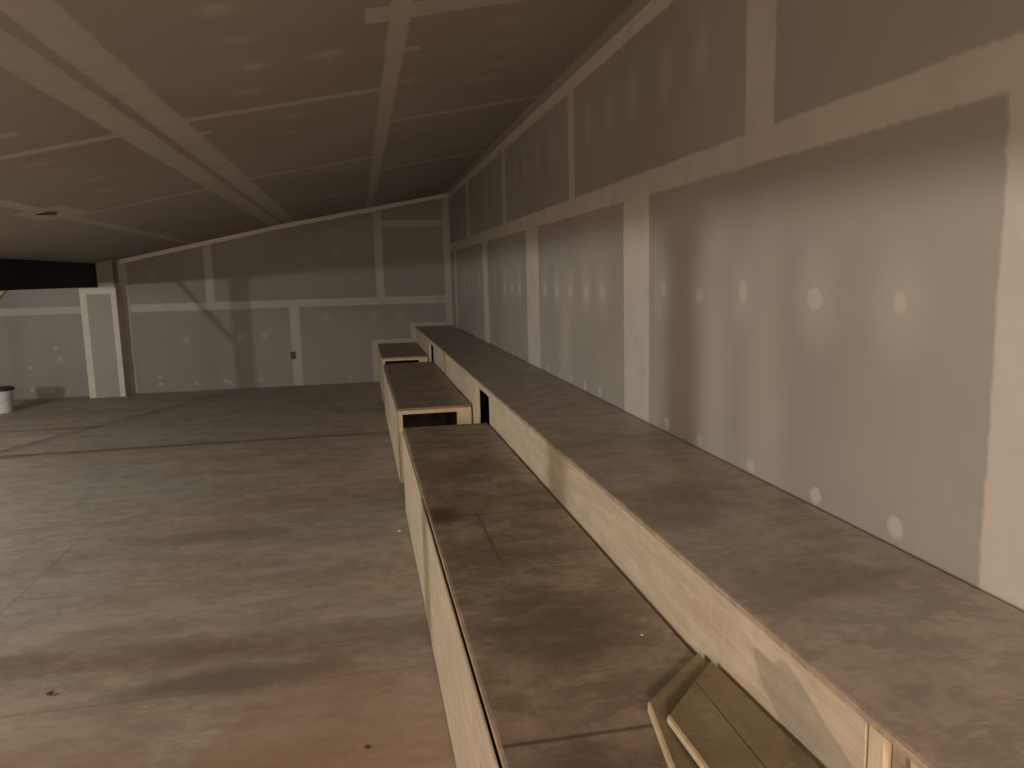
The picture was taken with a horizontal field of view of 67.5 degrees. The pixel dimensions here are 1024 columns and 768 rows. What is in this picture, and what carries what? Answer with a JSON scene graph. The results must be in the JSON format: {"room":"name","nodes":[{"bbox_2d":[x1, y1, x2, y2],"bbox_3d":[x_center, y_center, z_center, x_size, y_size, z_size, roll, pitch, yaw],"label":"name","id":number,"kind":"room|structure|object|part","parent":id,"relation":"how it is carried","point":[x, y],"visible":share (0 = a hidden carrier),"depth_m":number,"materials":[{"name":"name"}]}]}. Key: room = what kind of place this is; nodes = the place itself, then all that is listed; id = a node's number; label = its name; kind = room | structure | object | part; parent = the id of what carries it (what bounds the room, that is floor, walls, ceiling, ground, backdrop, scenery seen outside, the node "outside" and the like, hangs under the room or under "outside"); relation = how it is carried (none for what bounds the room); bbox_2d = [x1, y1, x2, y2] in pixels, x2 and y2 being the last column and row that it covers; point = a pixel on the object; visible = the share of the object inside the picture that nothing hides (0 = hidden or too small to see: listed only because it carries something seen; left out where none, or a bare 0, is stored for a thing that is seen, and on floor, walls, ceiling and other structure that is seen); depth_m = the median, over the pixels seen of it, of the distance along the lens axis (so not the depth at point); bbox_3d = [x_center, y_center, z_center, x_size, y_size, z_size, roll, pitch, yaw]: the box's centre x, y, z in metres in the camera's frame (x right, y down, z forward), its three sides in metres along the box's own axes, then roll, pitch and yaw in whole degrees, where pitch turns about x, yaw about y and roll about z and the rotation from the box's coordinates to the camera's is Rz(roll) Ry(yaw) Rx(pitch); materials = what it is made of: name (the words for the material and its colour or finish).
{"room":"unfinished room","nodes":[
{"label":"unfinished room","id":0,"kind":"room"},
{"bbox_2d":[0,197,452,399],"bbox_3d":[-5.564,-1.453,10.982,9.402,3.200,0.200,-3,8,-11],"label":"wall","id":1,"kind":"structure","parent":0,"point":[230,314],"depth_m":11.30,"materials":[{"name":"paint"}]},
{"bbox_2d":[119,193,447,263],"bbox_3d":[-3.259,-2.295,11.229,4.702,0.964,0.012,-3,8,-11],"label":"trim","id":2,"kind":"structure","parent":1,"relation":"attached to","point":[366,210],"depth_m":11.20,"materials":[{"name":"grey paint"}]},
{"bbox_2d":[290,352,295,358],"bbox_3d":[-3.276,-0.429,11.474,0.070,0.110,0.009,-3,8,-11],"label":"electrical box","id":3,"kind":"object","parent":1,"relation":"attached to","point":[293,355],"visible":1,"depth_m":11.48,"materials":[{"name":"plastic"}]},
{"bbox_2d":[0,381,502,767],"bbox_3d":[-3.832,1.321,3.299,9.600,0.200,16.550,-3,8,-11],"label":"floor","id":4,"kind":"structure","parent":0,"point":[221,578],"depth_m":3.98,"materials":[{"name":"brown concrete"}]},
{"bbox_2d":[0,386,14,413],"bbox_3d":[-6.502,0.205,9.737,0.344,0.318,0.344,-3,8,-11],"label":"bucket","id":5,"kind":"object","parent":4,"relation":"on","point":[6,392],"visible":1,"depth_m":9.68,"materials":[{"name":"white plastic"}]},
{"bbox_3d":[-6.505,0.064,9.717,0.344,0.034,0.344,-3,8,-11],"label":"lid","id":6,"kind":"part","parent":5,"relation":"part of","materials":[{"name":"plastic"}]},
{"bbox_2d":[79,260,130,397],"bbox_3d":[-5.750,-0.774,10.807,0.470,1.914,0.250,-3,8,-11],"label":"drywall column","id":7,"kind":"structure","parent":4,"relation":"on","point":[101,307],"depth_m":10.71,"materials":[{"name":"grey paint"}]},
{"bbox_2d":[377,342,427,402],"bbox_3d":[-1.557,-0.199,10.758,0.577,0.582,2.126,-3,8,-11],"label":"platform","id":8,"kind":"object","parent":4,"relation":"on","point":[410,351],"visible":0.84,"depth_m":10.29,"materials":[{"name":"brown wood"}]},
{"bbox_3d":[-1.836,-0.175,10.706,0.007,0.552,2.126,-3,8,-11],"label":"panel","id":9,"kind":"part","parent":8,"relation":"part of","materials":[{"name":"brown wood"}]},
{"bbox_3d":[-1.556,-0.478,10.720,0.561,0.018,2.126,-3,8,-11],"label":"panel","id":10,"kind":"part","parent":8,"relation":"part of","materials":[{"name":"brown wood"}]},
{"bbox_3d":[-1.356,-0.315,9.712,0.568,0.030,0.038,-3,8,-11],"label":"rail","id":11,"kind":"part","parent":8,"relation":"part of","materials":[{"name":"beige wood"}]},
{"bbox_2d":[383,362,471,482],"bbox_3d":[-0.906,0.251,7.500,0.582,0.582,3.180,-3,8,-11],"label":"platform","id":12,"kind":"object","parent":4,"relation":"on","point":[416,387],"visible":0.93,"depth_m":6.65,"materials":[{"name":"brown wood"}]},
{"bbox_3d":[-1.340,0.170,8.207,0.007,0.552,1.615,-3,8,-11],"label":"panel","id":13,"kind":"part","parent":12,"relation":"part of","materials":[{"name":"brown wood"}]},
{"bbox_3d":[-1.025,0.384,6.661,0.007,0.552,1.560,-3,8,-11],"label":"panel","id":14,"kind":"part","parent":12,"relation":"part of","materials":[{"name":"brown wood"}]},
{"bbox_3d":[-0.854,0.499,5.932,0.036,0.534,0.038,-3,8,-11],"label":"post","id":15,"kind":"part","parent":12,"relation":"part of","materials":[{"name":"beige wood"}]},
{"bbox_3d":[-0.903,-0.028,7.462,0.561,0.018,3.180,-3,8,-11],"label":"panel","id":16,"kind":"part","parent":12,"relation":"part of","materials":[{"name":"brown wood"}]},
{"bbox_3d":[-0.600,0.206,5.942,0.568,0.030,0.038,-3,8,-11],"label":"rail","id":17,"kind":"part","parent":12,"relation":"part of","materials":[{"name":"beige wood"}]},
{"bbox_3d":[-0.369,0.473,6.026,0.110,0.534,0.038,-3,8,-11],"label":"post","id":18,"kind":"part","parent":12,"relation":"part of","materials":[{"name":"beige wood"}]},
{"bbox_2d":[402,423,693,767],"bbox_3d":[0.106,0.948,2.458,0.581,0.582,5.680,-3,8,-11],"label":"platform","id":19,"kind":"object","parent":4,"relation":"on","point":[566,675],"visible":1,"depth_m":2.30,"materials":[{"name":"brown concrete"}]},
{"bbox_3d":[-0.572,0.695,4.399,0.007,0.554,1.575,-3,8,-11],"label":"panel","id":20,"kind":"part","parent":19,"relation":"part of","materials":[{"name":"brown wood"}]},
{"bbox_3d":[-0.197,0.957,2.514,0.007,0.552,2.295,-3,8,-11],"label":"panel","id":21,"kind":"part","parent":19,"relation":"part of","materials":[{"name":"brown wood"}]},
{"bbox_2d":[648,653,708,767],"bbox_3d":[0.406,0.769,1.518,0.328,0.021,0.885,-3,8,-11],"label":"board","id":22,"kind":"object","parent":19,"relation":"on","point":[662,705],"visible":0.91,"depth_m":1.73,"materials":[{"name":"brown wood"}]},
{"bbox_2d":[667,681,764,767],"bbox_3d":[0.426,0.740,1.436,0.117,0.051,0.730,-3,8,-8],"label":"board","id":23,"kind":"object","parent":22,"relation":"on","point":[712,742],"visible":1,"depth_m":1.58,"materials":[{"name":"brown wood"}]},
{"bbox_2d":[695,661,819,767],"bbox_3d":[0.517,0.732,1.497,0.114,0.054,0.810,-3,8,-11],"label":"board","id":24,"kind":"object","parent":22,"relation":"on","point":[772,747],"visible":0.88,"depth_m":1.61,"materials":[{"name":"brown wood"}]},
{"bbox_2d":[415,325,1023,767],"bbox_3d":[0.014,0.344,5.838,0.574,0.817,12.446,-3,8,-11],"label":"ledge","id":25,"kind":"object","parent":4,"relation":"on","point":[863,652],"visible":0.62,"depth_m":1.90,"materials":[{"name":"brown wood"}]},
{"bbox_3d":[-1.242,-0.313,10.723,0.011,0.794,2.286,-3,8,-11],"label":"riser panel","id":26,"kind":"part","parent":25,"relation":"part of","materials":[{"name":"brown wood"}]},
{"bbox_3d":[-0.814,-0.018,8.588,0.011,0.794,1.050,-3,8,-11],"label":"riser panel","id":27,"kind":"part","parent":25,"relation":"part of","materials":[{"name":"brown wood"}]},
{"bbox_3d":[-0.683,0.068,7.967,0.011,0.794,0.226,-3,8,-11],"label":"riser panel","id":28,"kind":"part","parent":25,"relation":"part of","materials":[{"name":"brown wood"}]},
{"bbox_3d":[-0.782,-0.596,9.718,0.566,0.018,4.344,-3,8,-11],"label":"panel","id":29,"kind":"part","parent":25,"relation":"part of","materials":[{"name":"brown wood"}]},
{"bbox_3d":[-0.461,0.225,6.829,0.011,0.794,2.110,-3,8,-11],"label":"riser panel","id":30,"kind":"part","parent":25,"relation":"part of","materials":[{"name":"brown wood"}]},
{"bbox_3d":[0.041,0.353,5.845,0.010,0.794,12.446,-3,8,-11],"label":"panel","id":31,"kind":"part","parent":25,"relation":"part of","materials":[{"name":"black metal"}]},
{"bbox_3d":[0.088,0.005,5.370,0.571,0.018,4.600,-3,8,-11],"label":"panel","id":32,"kind":"part","parent":25,"relation":"part of","materials":[{"name":"brown wood"}]},
{"bbox_3d":[0.244,0.711,3.314,0.011,0.794,3.965,-3,8,-11],"label":"riser panel","id":33,"kind":"part","parent":25,"relation":"part of","materials":[{"name":"brown wood"}]},
{"bbox_3d":[0.877,0.549,1.435,0.570,0.018,3.500,-3,8,-11],"label":"panel","id":34,"kind":"part","parent":25,"relation":"part of","materials":[{"name":"brown wood"}]},
{"bbox_3d":[-5.055,-0.058,6.985,0.140,1.545,0.160,-3,8,-11],"label":"wooden post","id":35,"kind":"object","parent":4,"relation":"on","visible":0},
{"bbox_2d":[0,290,7,299],"bbox_3d":[-5.183,-0.632,7.527,0.025,0.554,1.145,-3,8,-11],"label":"brace","id":36,"kind":"object","parent":35,"relation":"attached to","point":[3,292],"visible":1,"depth_m":7.94,"materials":[{"name":"beige wood"}]},
{"bbox_2d":[0,0,651,263],"bbox_3d":[-3.937,-1.326,2.861,9.502,1.431,16.450,-3,8,-11],"label":"ceiling","id":37,"kind":"structure","parent":0,"point":[146,126],"depth_m":4.09,"materials":[{"name":"paint"}]},
{"bbox_2d":[35,212,56,214],"bbox_3d":[-3.526,-1.291,5.805,0.140,0.022,0.030,-3,8,-11],"label":"ceiling slot","id":38,"kind":"object","parent":37,"relation":"attached to","point":[44,213],"visible":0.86,"depth_m":5.79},
{"bbox_2d":[0,258,97,290],"bbox_3d":[-4.290,-0.423,2.796,0.190,0.328,16.220,-3,8,-11],"label":"beam","id":39,"kind":"structure","parent":37,"relation":"attached to","point":[15,274],"depth_m":8.88,"materials":[{"name":"black metal"}]},
{"bbox_2d":[448,0,1023,611],"bbox_3d":[0.712,-0.603,3.945,0.150,3.200,16.550,-3,8,-11],"label":"wall","id":40,"kind":"structure","parent":0,"point":[783,240],"depth_m":2.48,"materials":[{"name":"paint"}]}
]}

